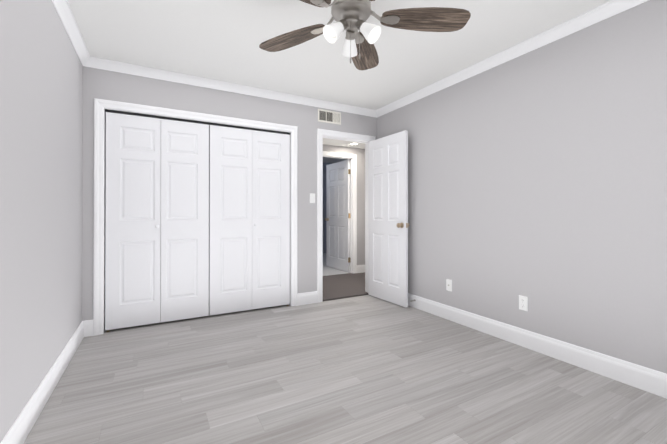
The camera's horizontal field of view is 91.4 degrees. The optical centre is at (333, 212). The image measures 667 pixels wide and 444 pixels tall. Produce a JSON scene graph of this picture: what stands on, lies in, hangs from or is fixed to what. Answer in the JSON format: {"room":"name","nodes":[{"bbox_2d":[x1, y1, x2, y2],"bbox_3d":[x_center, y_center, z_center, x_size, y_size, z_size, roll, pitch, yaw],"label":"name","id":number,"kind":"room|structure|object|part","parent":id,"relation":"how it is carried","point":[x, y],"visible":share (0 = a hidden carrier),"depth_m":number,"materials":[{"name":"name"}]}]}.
{"room":"empty bedroom","nodes":[
{"label":"empty bedroom","id":0,"kind":"room"},
{"bbox_2d":[0,0,82,442],"bbox_3d":[-1.424,-0.141,1.326,0.120,2.440,5.240,0,0,-29],"label":"wall","id":1,"kind":"structure","parent":0,"point":[41,133],"depth_m":1.73,"materials":[{"name":"paint"}]},
{"bbox_2d":[0,320,87,443],"bbox_3d":[-1.165,1.007,1.008,0.030,0.140,4.200,0,0,-29],"label":"baseboard","id":2,"kind":"structure","parent":1,"relation":"attached to","point":[22,426],"depth_m":1.80,"materials":[{"name":"white wood"}]},
{"bbox_2d":[51,0,90,66],"bbox_3d":[-1.152,-1.325,1.023,0.061,0.075,4.200,0,0,-29],"label":"crown molding","id":3,"kind":"structure","parent":1,"relation":"attached to","point":[62,7],"depth_m":2.35,"materials":[{"name":"white wood"}]},
{"bbox_2d":[82,66,376,320],"bbox_3d":[-0.031,-0.131,4.103,5.240,2.440,0.120,0,0,-29],"label":"wall","id":4,"kind":"structure","parent":0,"point":[115,86],"depth_m":3.41,"materials":[{"name":"paint"}]},
{"bbox_2d":[93,98,297,335],"bbox_3d":[-1.303,0.066,3.401,1.825,2.040,0.122,0,0,-29],"label":"door frame","id":5,"kind":"structure","parent":4,"relation":"attached to","point":[104,199],"depth_m":3.00,"materials":[{"name":"white wood"}]},
{"bbox_2d":[105,112,289,331],"bbox_3d":[-1.283,0.089,3.364,1.767,1.994,0.064,0,0,-29],"label":"bifold closet door","id":6,"kind":"structure","parent":4,"relation":"in","point":[217,198],"depth_m":3.29,"materials":[{"name":"white wood"}]},
{"bbox_2d":[105,109,289,134],"bbox_3d":[-1.291,-0.922,3.384,1.781,0.021,0.028,0,0,-29],"label":"trim","id":7,"kind":"structure","parent":4,"relation":"attached to","point":[178,119],"depth_m":3.30,"materials":[{"name":"black metal"}]},
{"bbox_2d":[91,56,374,116],"bbox_3d":[-0.784,-1.316,3.588,3.000,0.075,0.061,0,0,-29],"label":"crown molding","id":8,"kind":"structure","parent":4,"relation":"attached to","point":[99,63],"depth_m":3.36,"materials":[{"name":"white wood"}]},
{"bbox_2d":[310,193,314,202],"bbox_3d":[-0.249,-0.172,3.903,0.070,0.115,0.018,0,0,-29],"label":"light switch","id":9,"kind":"object","parent":4,"relation":"attached to","point":[312,197],"visible":1,"depth_m":3.90,"materials":[{"name":"white plastic"}]},
{"bbox_2d":[318,109,340,124],"bbox_3d":[-0.046,-1.183,4.020,0.320,0.153,0.017,0,0,-29],"label":"air vent","id":10,"kind":"object","parent":4,"relation":"in","point":[328,116],"visible":1,"depth_m":4.03,"materials":[{"name":"white metal"}]},
{"bbox_2d":[317,128,374,302],"bbox_3d":[0.149,0.037,4.201,0.860,2.105,0.158,0,0,-29],"label":"door frame","id":11,"kind":"structure","parent":4,"relation":"attached to","point":[320,132],"depth_m":3.98,"materials":[{"name":"white wood"}]},
{"bbox_2d":[368,130,409,307],"bbox_3d":[0.651,0.072,4.009,0.168,2.012,0.713,0,0,-31],"label":"bedroom door","id":12,"kind":"structure","parent":11,"relation":"attached to","point":[388,225],"depth_m":3.95,"materials":[{"name":"white wood"}]},
{"bbox_2d":[323,163,332,252],"bbox_3d":[-1.221,-0.116,8.231,3.100,2.440,0.100,0,0,-29],"label":"wall","id":13,"kind":"structure","parent":0,"point":[324,207],"depth_m":8.70,"materials":[{"name":"grey paint"}]},
{"bbox_2d":[323,253,349,275],"bbox_3d":[-0.470,1.139,6.968,3.000,0.120,2.830,0,0,-29],"label":"floor","id":14,"kind":"structure","parent":0,"point":[327,270],"depth_m":6.05,"materials":[{"name":"grey"}]},
{"bbox_2d":[68,0,610,162],"bbox_3d":[0.003,-1.401,4.046,5.240,0.100,8.620,0,0,-29],"label":"ceiling","id":15,"kind":"structure","parent":0,"point":[221,40],"depth_m":2.58,"materials":[{"name":"paint"}]},
{"bbox_2d":[259,0,470,69],"bbox_3d":[0.089,-1.060,1.668,1.198,0.601,1.189,0,0,-29],"label":"ceiling fan","id":16,"kind":"object","parent":15,"relation":"hanging from","point":[350,17],"visible":1,"depth_m":1.72,"materials":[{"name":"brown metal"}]},
{"label":"blade","id":17,"kind":"part","parent":16,"relation":"part of","materials":[{"name":"brown wood"}]},
{"bbox_3d":[-0.210,-1.022,1.453,0.464,0.007,0.168,0,8,-39],"label":"blade","id":18,"kind":"part","parent":16,"relation":"part of","materials":[{"name":"brown wood"}]},
{"bbox_3d":[0.191,-1.020,2.082,0.168,0.007,0.464,-9,-2,14],"label":"blade","id":19,"kind":"part","parent":16,"relation":"part of","materials":[{"name":"brown wood"}]},
{"label":"blade","id":20,"kind":"part","parent":16,"relation":"part of","materials":[{"name":"brown wood"}]},
{"bbox_2d":[323,144,364,264],"bbox_3d":[0.331,-0.125,5.798,2.970,2.440,0.100,0,0,-29],"label":"wall","id":21,"kind":"structure","parent":0,"point":[359,152],"depth_m":5.82,"materials":[{"name":"paint"}]},
{"bbox_2d":[325,160,349,271],"bbox_3d":[0.077,0.058,6.172,0.168,2.012,0.814,0,0,-30],"label":"hall door","id":22,"kind":"structure","parent":21,"relation":"in","point":[337,219],"depth_m":6.12,"materials":[{"name":"white wood"}]},
{"bbox_2d":[323,151,356,273],"bbox_3d":[-0.033,0.022,5.587,0.960,2.105,0.120,0,0,-29],"label":"door frame","id":23,"kind":"structure","parent":21,"relation":"attached to","point":[346,155],"depth_m":5.75,"materials":[{"name":"white wood"}]},
{"bbox_2d":[357,265,364,272],"bbox_3d":[0.983,1.006,6.088,1.305,0.140,0.014,0,0,-29],"label":"baseboard","id":24,"kind":"structure","parent":21,"relation":"attached to","point":[360,268],"depth_m":5.79,"materials":[{"name":"white wood"}]},
{"bbox_2d":[323,138,364,148],"bbox_3d":[0.592,-1.247,5.204,2.850,0.200,1.200,0,0,-29],"label":"ceiling","id":25,"kind":"structure","parent":0,"point":[339,143],"depth_m":5.41,"materials":[{"name":"paint"}]},
{"bbox_2d":[23,295,666,443],"bbox_3d":[0.046,1.131,2.063,3.410,0.100,5.120,0,0,-29],"label":"floor","id":26,"kind":"structure","parent":0,"point":[366,369],"depth_m":2.00,"materials":[{"name":"laminate"}]},
{"bbox_2d":[323,272,367,300],"bbox_3d":[0.606,1.133,5.170,2.850,0.120,1.358,0,0,-29],"label":"floor","id":27,"kind":"structure","parent":0,"point":[342,286],"depth_m":4.72,"materials":[{"name":"carpet"}]},
{"bbox_2d":[377,0,666,373],"bbox_3d":[1.680,-0.137,2.511,0.120,2.440,4.320,0,0,-29],"label":"wall","id":28,"kind":"structure","parent":0,"point":[537,177],"depth_m":2.42,"materials":[{"name":"paint"}]},
{"bbox_2d":[446,279,451,291],"bbox_3d":[1.166,0.736,3.298,0.017,0.115,0.070,0,0,-29],"label":"outlet","id":29,"kind":"object","parent":28,"relation":"attached to","point":[448,285],"visible":1,"depth_m":3.29,"materials":[{"name":"white plastic"}]},
{"bbox_2d":[371,0,648,117],"bbox_3d":[1.572,-1.320,2.524,0.061,0.075,4.200,0,0,-29],"label":"crown molding","id":30,"kind":"structure","parent":28,"relation":"attached to","point":[609,9],"depth_m":2.59,"materials":[{"name":"white wood"}]},
{"bbox_2d":[519,295,527,310],"bbox_3d":[1.535,0.733,2.637,0.009,0.115,0.070,0,0,-29],"label":"duplex electrical outlet","id":31,"kind":"object","parent":28,"relation":"attached to","point":[523,302],"visible":1,"depth_m":2.63,"materials":[{"name":"white plastic"}]},
{"bbox_2d":[408,293,666,398],"bbox_3d":[1.590,1.013,2.525,0.020,0.140,4.200,0,0,-29],"label":"baseboard","id":32,"kind":"structure","parent":28,"relation":"attached to","point":[652,381],"depth_m":2.40,"materials":[{"name":"white wood"}]}
]}

